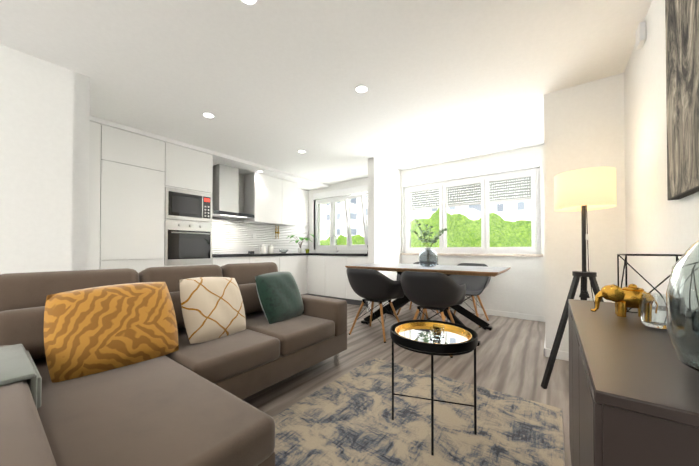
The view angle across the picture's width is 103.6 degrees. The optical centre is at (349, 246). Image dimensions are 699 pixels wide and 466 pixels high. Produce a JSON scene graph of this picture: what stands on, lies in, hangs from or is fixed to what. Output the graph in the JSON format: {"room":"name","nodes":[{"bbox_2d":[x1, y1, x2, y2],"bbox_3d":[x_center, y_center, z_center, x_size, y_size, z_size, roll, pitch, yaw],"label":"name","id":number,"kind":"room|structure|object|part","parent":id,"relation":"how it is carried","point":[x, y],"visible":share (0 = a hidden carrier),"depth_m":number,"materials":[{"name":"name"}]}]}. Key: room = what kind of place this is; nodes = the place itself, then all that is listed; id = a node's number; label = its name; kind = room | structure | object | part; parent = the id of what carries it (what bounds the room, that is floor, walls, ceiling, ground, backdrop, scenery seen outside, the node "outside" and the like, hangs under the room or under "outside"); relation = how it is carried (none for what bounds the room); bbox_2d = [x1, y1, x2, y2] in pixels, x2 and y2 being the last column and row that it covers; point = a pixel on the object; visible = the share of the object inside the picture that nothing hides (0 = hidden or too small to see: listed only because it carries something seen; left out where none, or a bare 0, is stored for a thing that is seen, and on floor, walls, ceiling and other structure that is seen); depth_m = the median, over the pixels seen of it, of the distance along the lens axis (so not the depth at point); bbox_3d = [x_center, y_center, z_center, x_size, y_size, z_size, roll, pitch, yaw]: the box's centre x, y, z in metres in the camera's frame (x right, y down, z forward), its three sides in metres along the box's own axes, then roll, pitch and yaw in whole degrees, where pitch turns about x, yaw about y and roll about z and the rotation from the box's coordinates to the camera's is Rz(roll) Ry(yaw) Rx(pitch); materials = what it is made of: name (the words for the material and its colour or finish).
{"room":"living room","nodes":[
{"label":"living room","id":0,"kind":"room"},
{"bbox_2d":[0,44,89,273],"bbox_3d":[-3.084,-0.221,1.206,0.100,2.450,2.840,0,-1,37],"label":"wall","id":1,"kind":"structure","parent":0,"point":[37,143],"depth_m":2.10,"materials":[{"name":"white paint"}]},
{"bbox_2d":[72,72,89,270],"bbox_3d":[-2.839,-0.206,2.732,1.530,2.450,0.100,0,-1,37],"label":"wall","id":2,"kind":"structure","parent":0,"point":[83,162],"depth_m":2.28,"materials":[{"name":"white paint"}]},
{"bbox_2d":[90,116,328,190],"bbox_3d":[-1.938,-1.385,4.697,0.640,0.052,4.110,0,-1,37],"label":"ceiling","id":3,"kind":"structure","parent":0,"point":[245,167],"depth_m":4.48,"materials":[{"name":"white paint"}]},
{"bbox_2d":[238,174,308,222],"bbox_3d":[-2.204,-0.183,4.946,0.100,2.450,4.410,0,-1,37],"label":"wall","id":4,"kind":"structure","parent":0,"point":[303,205],"depth_m":6.32,"materials":[{"name":"white paint"}]},
{"bbox_2d":[212,164,253,219],"bbox_3d":[-2.056,-0.930,4.637,0.487,0.852,0.700,0,-1,37],"label":"extractor hood","id":5,"kind":"object","parent":4,"relation":"attached to","point":[225,195],"visible":0.83,"depth_m":4.57,"materials":[{"name":"silver metal"}]},
{"bbox_2d":[244,172,297,225],"bbox_3d":[-1.525,-0.900,5.476,0.335,0.895,1.060,0,-1,37],"label":"upper cabinet","id":6,"kind":"object","parent":4,"relation":"attached to","point":[269,200],"visible":0.98,"depth_m":5.23,"materials":[{"name":"white laminate"}]},
{"bbox_2d":[0,0,651,184],"bbox_3d":[-0.922,-1.465,2.295,5.340,0.060,7.150,0,-1,37],"label":"ceiling","id":7,"kind":"structure","parent":0,"point":[274,84],"depth_m":2.19,"materials":[{"name":"white paint"}]},
{"bbox_2d":[202,112,214,117],"bbox_3d":[-1.525,-1.424,2.975,0.119,0.007,0.119,0,-1,-8],"label":"recessed light","id":8,"kind":"object","parent":7,"relation":"in","point":[209,115],"depth_m":2.98,"materials":[{"name":"white plastic"}]},
{"bbox_2d":[240,0,257,5],"bbox_3d":[-0.585,-1.438,1.576,0.119,0.007,0.119,0,-1,-8],"label":"recessed light","id":9,"kind":"object","parent":7,"relation":"in","point":[248,2],"depth_m":1.61,"materials":[{"name":"white plastic"}]},
{"bbox_2d":[355,85,367,92],"bbox_3d":[0.110,-1.429,2.492,0.119,0.007,0.119,0,-1,-8],"label":"recessed light","id":10,"kind":"object","parent":7,"relation":"in","point":[361,89],"depth_m":2.49,"materials":[{"name":"white plastic"}]},
{"bbox_2d":[368,158,400,307],"bbox_3d":[0.626,-0.185,4.745,0.120,2.450,0.950,0,-1,37],"label":"wall","id":11,"kind":"structure","parent":0,"point":[384,212],"depth_m":4.58,"materials":[{"name":"white paint"}]},
{"bbox_2d":[242,304,570,465],"bbox_3d":[-0.922,1.044,2.270,5.340,0.060,7.150,0,-1,37],"label":"floor","id":12,"kind":"structure","parent":0,"point":[511,359],"depth_m":2.40,"materials":[{"name":"grey wood"}]},
{"bbox_2d":[88,121,103,269],"bbox_3d":[-3.089,-0.174,3.138,0.636,2.396,0.247,0,-1,37],"label":"tall cabinet","id":13,"kind":"object","parent":12,"relation":"on","point":[96,143],"depth_m":3.03,"materials":[{"name":"white"}]},
{"bbox_2d":[104,125,167,272],"bbox_3d":[-2.827,-0.171,3.490,0.636,2.396,0.630,0,-1,37],"label":"tall cabinet","id":14,"kind":"object","parent":12,"relation":"on","point":[150,202],"depth_m":3.31,"materials":[{"name":"white"}]},
{"bbox_2d":[0,262,346,465],"bbox_3d":[-0.726,0.572,1.684,1.640,0.873,2.002,0,-1,37],"label":"sofa","id":15,"kind":"object","parent":12,"relation":"on","point":[165,366],"visible":1,"depth_m":1.31,"materials":[{"name":"brown fabric"}]},
{"bbox_2d":[0,344,41,408],"bbox_3d":[-1.317,0.536,1.009,0.500,0.218,0.212,0,-1,37],"label":"throw blanket","id":16,"kind":"object","parent":15,"relation":"on","point":[17,366],"depth_m":0.96,"materials":[{"name":"fabric"}]},
{"bbox_2d":[255,271,303,323],"bbox_3d":[-0.586,0.415,2.343,0.158,0.430,0.430,-28,-13,29],"label":"pillow","id":17,"kind":"object","parent":15,"relation":"on","point":[281,301],"depth_m":2.24,"materials":[{"name":"fabric"}]},
{"bbox_2d":[168,143,215,265],"bbox_3d":[-2.454,-0.166,3.991,0.636,2.396,0.620,0,-1,37],"label":"tall cabinet","id":18,"kind":"object","parent":12,"relation":"on","point":[191,223],"depth_m":3.80,"materials":[{"name":"white"}]},
{"bbox_2d":[216,257,251,266],"bbox_3d":[-2.087,0.597,4.483,0.627,0.880,0.620,0,-1,37],"label":"base cabinet","id":19,"kind":"object","parent":12,"relation":"on","point":[220,261],"depth_m":4.29,"materials":[{"name":"white"}]},
{"bbox_2d":[252,257,279,271],"bbox_3d":[-1.716,0.603,4.980,0.627,0.880,0.620,0,-1,37],"label":"base cabinet","id":20,"kind":"object","parent":12,"relation":"on","point":[276,260],"depth_m":4.85,"materials":[{"name":"white"}]},
{"bbox_2d":[216,253,307,256],"bbox_3d":[-1.484,0.145,5.279,0.647,0.041,2.604,0,-1,37],"label":"countertop","id":21,"kind":"structure","parent":20,"relation":"on","point":[217,254],"depth_m":4.84,"materials":[{"name":"black stone"}]},
{"bbox_2d":[248,234,367,253],"bbox_3d":[-0.734,-0.076,5.175,1.767,0.398,1.575,0,-1,37],"label":"accessories","id":22,"kind":"object","parent":21,"relation":"on","point":[271,248],"depth_m":5.57,"materials":[{"name":"white ceramic"}]},
{"bbox_2d":[288,234,314,247],"bbox_3d":[-0.992,-0.115,5.765,0.515,0.309,0.512,0,-1,37],"label":"plant","id":23,"kind":"object","parent":22,"relation":"on","point":[306,238],"depth_m":5.76,"materials":[{"name":"green plant"}]},
{"bbox_2d":[280,257,307,294],"bbox_3d":[-1.323,0.608,5.508,0.627,0.880,0.697,0,-1,37],"label":"base cabinet","id":24,"kind":"object","parent":12,"relation":"on","point":[298,266],"depth_m":5.41,"materials":[{"name":"white"}]},
{"bbox_2d":[308,257,323,296],"bbox_3d":[-0.470,0.610,5.726,0.520,0.880,0.667,0,-1,37],"label":"base cabinet","id":25,"kind":"object","parent":12,"relation":"on","point":[315,264],"depth_m":5.46,"materials":[{"name":"white"}]},
{"bbox_2d":[324,257,347,303],"bbox_3d":[-0.061,0.607,5.422,0.500,0.880,0.667,0,-1,37],"label":"base cabinet","id":26,"kind":"object","parent":12,"relation":"on","point":[335,274],"depth_m":5.15,"materials":[{"name":"white"}]},
{"bbox_2d":[308,253,367,256],"bbox_3d":[0.000,0.146,5.368,1.627,0.041,0.687,0,-1,37],"label":"countertop","id":27,"kind":"structure","parent":26,"relation":"on","point":[309,254],"depth_m":5.25,"materials":[{"name":"black stone"}]},
{"bbox_2d":[348,257,367,306],"bbox_3d":[0.399,0.604,5.079,0.647,0.880,0.667,0,-1,37],"label":"base cabinet","id":28,"kind":"object","parent":12,"relation":"on","point":[354,299],"depth_m":4.90,"materials":[{"name":"white wood"}]},
{"bbox_2d":[346,268,404,342],"bbox_3d":[0.296,0.632,3.223,0.619,0.792,0.677,0,-1,37],"label":"dining chair","id":29,"kind":"object","parent":12,"relation":"on","point":[372,285],"visible":0.98,"depth_m":3.02,"materials":[{"name":"grey plastic"}]},
{"bbox_2d":[397,262,438,318],"bbox_3d":[1.086,0.642,4.283,0.619,0.792,0.677,0,-1,37],"label":"dining chair","id":30,"kind":"object","parent":12,"relation":"on","point":[398,276],"visible":0.04,"depth_m":4.33,"materials":[{"name":"grey plastic"}]},
{"bbox_2d":[273,357,564,465],"bbox_3d":[-0.086,0.995,0.961,1.365,0.012,2.850,0,-1,37],"label":"rug","id":31,"kind":"object","parent":12,"relation":"on","point":[345,419],"visible":0.88,"depth_m":1.53,"materials":[{"name":"beige fabric"}]},
{"bbox_2d":[390,320,477,455],"bbox_3d":[0.459,0.715,1.524,0.460,0.558,0.460,0,-1,37],"label":"tray table","id":32,"kind":"object","parent":31,"relation":"on","point":[435,337],"visible":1,"depth_m":1.46,"materials":[{"name":"black metal"}]},
{"bbox_2d":[395,322,471,343],"bbox_3d":[0.459,0.484,1.526,0.404,0.030,0.404,0,-1,37],"label":"tray","id":33,"kind":"object","parent":32,"relation":"on","point":[455,333],"depth_m":1.54,"materials":[{"name":"gold metal"}]},
{"bbox_2d":[345,219,510,345],"bbox_3d":[0.961,0.332,3.549,1.840,1.392,0.950,0,-1,37],"label":"dining table","id":34,"kind":"object","parent":12,"relation":"on","point":[428,258],"visible":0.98,"depth_m":3.44,"materials":[{"name":"wood"}]},
{"bbox_2d":[419,248,437,266],"bbox_3d":[1.013,0.133,3.537,0.244,0.235,0.244,0,-1,37],"label":"vase","id":35,"kind":"object","parent":34,"relation":"on","point":[428,257],"depth_m":3.45,"materials":[{"name":"grey"}]},
{"bbox_2d":[400,271,465,357],"bbox_3d":[0.843,0.628,2.816,0.619,0.792,0.677,0,-1,34],"label":"dining chair","id":36,"kind":"object","parent":12,"relation":"on","point":[432,291],"visible":0.9,"depth_m":2.61,"materials":[{"name":"grey plastic"}]},
{"bbox_2d":[444,263,490,327],"bbox_3d":[1.649,0.638,3.864,0.619,0.792,0.677,0,-1,39],"label":"dining chair","id":37,"kind":"object","parent":12,"relation":"on","point":[476,286],"visible":0.52,"depth_m":3.93,"materials":[{"name":"grey plastic"}]},
{"bbox_2d":[541,167,615,388],"bbox_3d":[1.692,0.248,1.991,0.504,1.533,0.448,0,-1,37],"label":"floor lamp","id":38,"kind":"object","parent":12,"relation":"on","point":[584,190],"visible":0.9,"depth_m":1.90,"materials":[{"name":"black wood"}]},
{"bbox_3d":[1.660,-0.396,1.950,0.333,0.245,0.333,0,-1,37],"label":"lamp shade","id":39,"kind":"part","parent":38,"relation":"part of","materials":[{"name":"beige fabric"}]},
{"bbox_2d":[568,240,698,465],"bbox_3d":[0.914,0.446,0.789,0.411,1.106,1.100,0,-1,37],"label":"sideboard","id":40,"kind":"object","parent":12,"relation":"on","point":[633,374],"visible":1,"depth_m":0.53,"materials":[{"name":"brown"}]},
{"bbox_2d":[639,293,665,328],"bbox_3d":[0.983,0.187,0.791,0.193,0.122,0.178,0,-1,37],"label":"vase","id":41,"kind":"object","parent":40,"relation":"on","point":[652,306],"depth_m":0.85,"materials":[{"name":"clear glass"}]},
{"bbox_2d":[666,240,698,371],"bbox_3d":[0.744,0.068,0.483,0.248,0.355,0.248,0,-1,37],"label":"vase","id":42,"kind":"object","parent":40,"relation":"on","point":[682,293],"depth_m":0.52,"materials":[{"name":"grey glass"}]},
{"bbox_2d":[309,145,544,315],"bbox_3d":[0.938,-0.180,5.230,4.600,2.450,0.200,0,-1,37],"label":"wall","id":43,"kind":"structure","parent":0,"point":[518,286],"depth_m":4.10,"materials":[{"name":"white paint"}]},
{"bbox_2d":[313,185,367,249],"bbox_3d":[-0.017,-0.584,5.861,2.002,1.330,0.336,0,-1,37],"label":"kitchen window","id":44,"kind":"structure","parent":43,"relation":"in","point":[333,197],"depth_m":6.00,"materials":[{"name":"white plastic"}]},
{"bbox_2d":[403,156,540,253],"bbox_3d":[1.880,-0.568,4.524,2.082,1.390,0.212,0,-1,37],"label":"dining room window","id":45,"kind":"structure","parent":43,"relation":"in","point":[516,180],"depth_m":4.32,"materials":[{"name":"white plastic"}]},
{"bbox_2d":[401,253,542,256],"bbox_3d":[1.829,0.124,4.447,2.140,0.035,0.085,0,-1,37],"label":"sill","id":46,"kind":"structure","parent":43,"relation":"attached to","point":[520,255],"depth_m":4.23,"materials":[{"name":"stone"}]},
{"bbox_2d":[407,301,544,321],"bbox_3d":[1.837,0.999,4.416,2.200,0.075,0.012,0,-1,37],"label":"baseboard","id":47,"kind":"structure","parent":43,"relation":"attached to","point":[489,312],"depth_m":4.05,"materials":[{"name":"white wood"}]},
{"bbox_2d":[544,73,625,351],"bbox_3d":[2.590,-0.203,3.063,0.640,2.450,1.700,0,-1,37],"label":"wall","id":48,"kind":"structure","parent":0,"point":[584,125],"depth_m":2.42,"materials":[{"name":"white paint"}]},
{"bbox_2d":[544,343,546,356],"bbox_3d":[2.254,0.986,3.145,0.012,0.075,1.472,0,-1,37],"label":"baseboard","id":49,"kind":"structure","parent":48,"relation":"attached to","point":[545,349],"depth_m":2.55,"materials":[{"name":"white wood"}]},
{"bbox_2d":[547,349,568,360],"bbox_3d":[2.031,0.978,2.400,0.480,0.075,0.012,0,-1,37],"label":"baseboard","id":50,"kind":"structure","parent":48,"relation":"attached to","point":[562,355],"depth_m":2.48,"materials":[{"name":"white wood"}]},
{"bbox_2d":[624,0,698,293],"bbox_3d":[0.671,-0.233,0.035,0.100,2.450,5.450,0,-1,37],"label":"wall","id":51,"kind":"structure","parent":0,"point":[657,221],"depth_m":1.65,"materials":[{"name":"white paint"}]},
{"bbox_2d":[636,21,645,49],"bbox_3d":[1.863,-1.351,1.759,0.030,0.120,0.100,0,-1,37],"label":"air vent","id":52,"kind":"object","parent":51,"relation":"in","point":[640,35],"visible":1,"depth_m":1.73,"materials":[{"name":"white plastic"}]},
{"bbox_2d":[665,0,698,199],"bbox_3d":[1.125,-0.793,0.768,0.036,1.135,1.320,0,-1,37],"label":"picture","id":53,"kind":"object","parent":51,"relation":"attached to","point":[682,59],"visible":1,"depth_m":1.14,"materials":[{"name":"grey"}]},
{"label":"outside","id":54,"kind":"structure","parent":0,"visible":0},
{"bbox_2d":[320,198,355,239],"bbox_3d":[-0.881,-13.942,55.679,8.000,37.000,8.000,0,-1,37],"label":"building","id":55,"kind":"structure","parent":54,"point":[355,206],"depth_m":51.57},
{"bbox_2d":[356,193,413,236],"bbox_3d":[6.343,-17.022,47.832,7.000,43.000,8.000,0,-1,37],"label":"building","id":56,"kind":"structure","parent":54,"point":[358,204],"depth_m":46.22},
{"bbox_2d":[320,209,531,246],"bbox_3d":[1.696,0.740,7.109,22.000,3.848,2.934,0,-1,37],"label":"hedge","id":57,"kind":"object","parent":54,"point":[454,240],"depth_m":7.28,"materials":[{"name":"green plant"}]},
{"bbox_2d":[423,204,480,219],"bbox_3d":[16.358,-12.073,42.812,7.001,33.000,8.000,0,-1,37],"label":"building","id":58,"kind":"structure","parent":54,"point":[472,209],"depth_m":38.84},
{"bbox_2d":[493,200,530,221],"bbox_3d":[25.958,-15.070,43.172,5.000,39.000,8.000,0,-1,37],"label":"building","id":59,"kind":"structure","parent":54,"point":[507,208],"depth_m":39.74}
]}

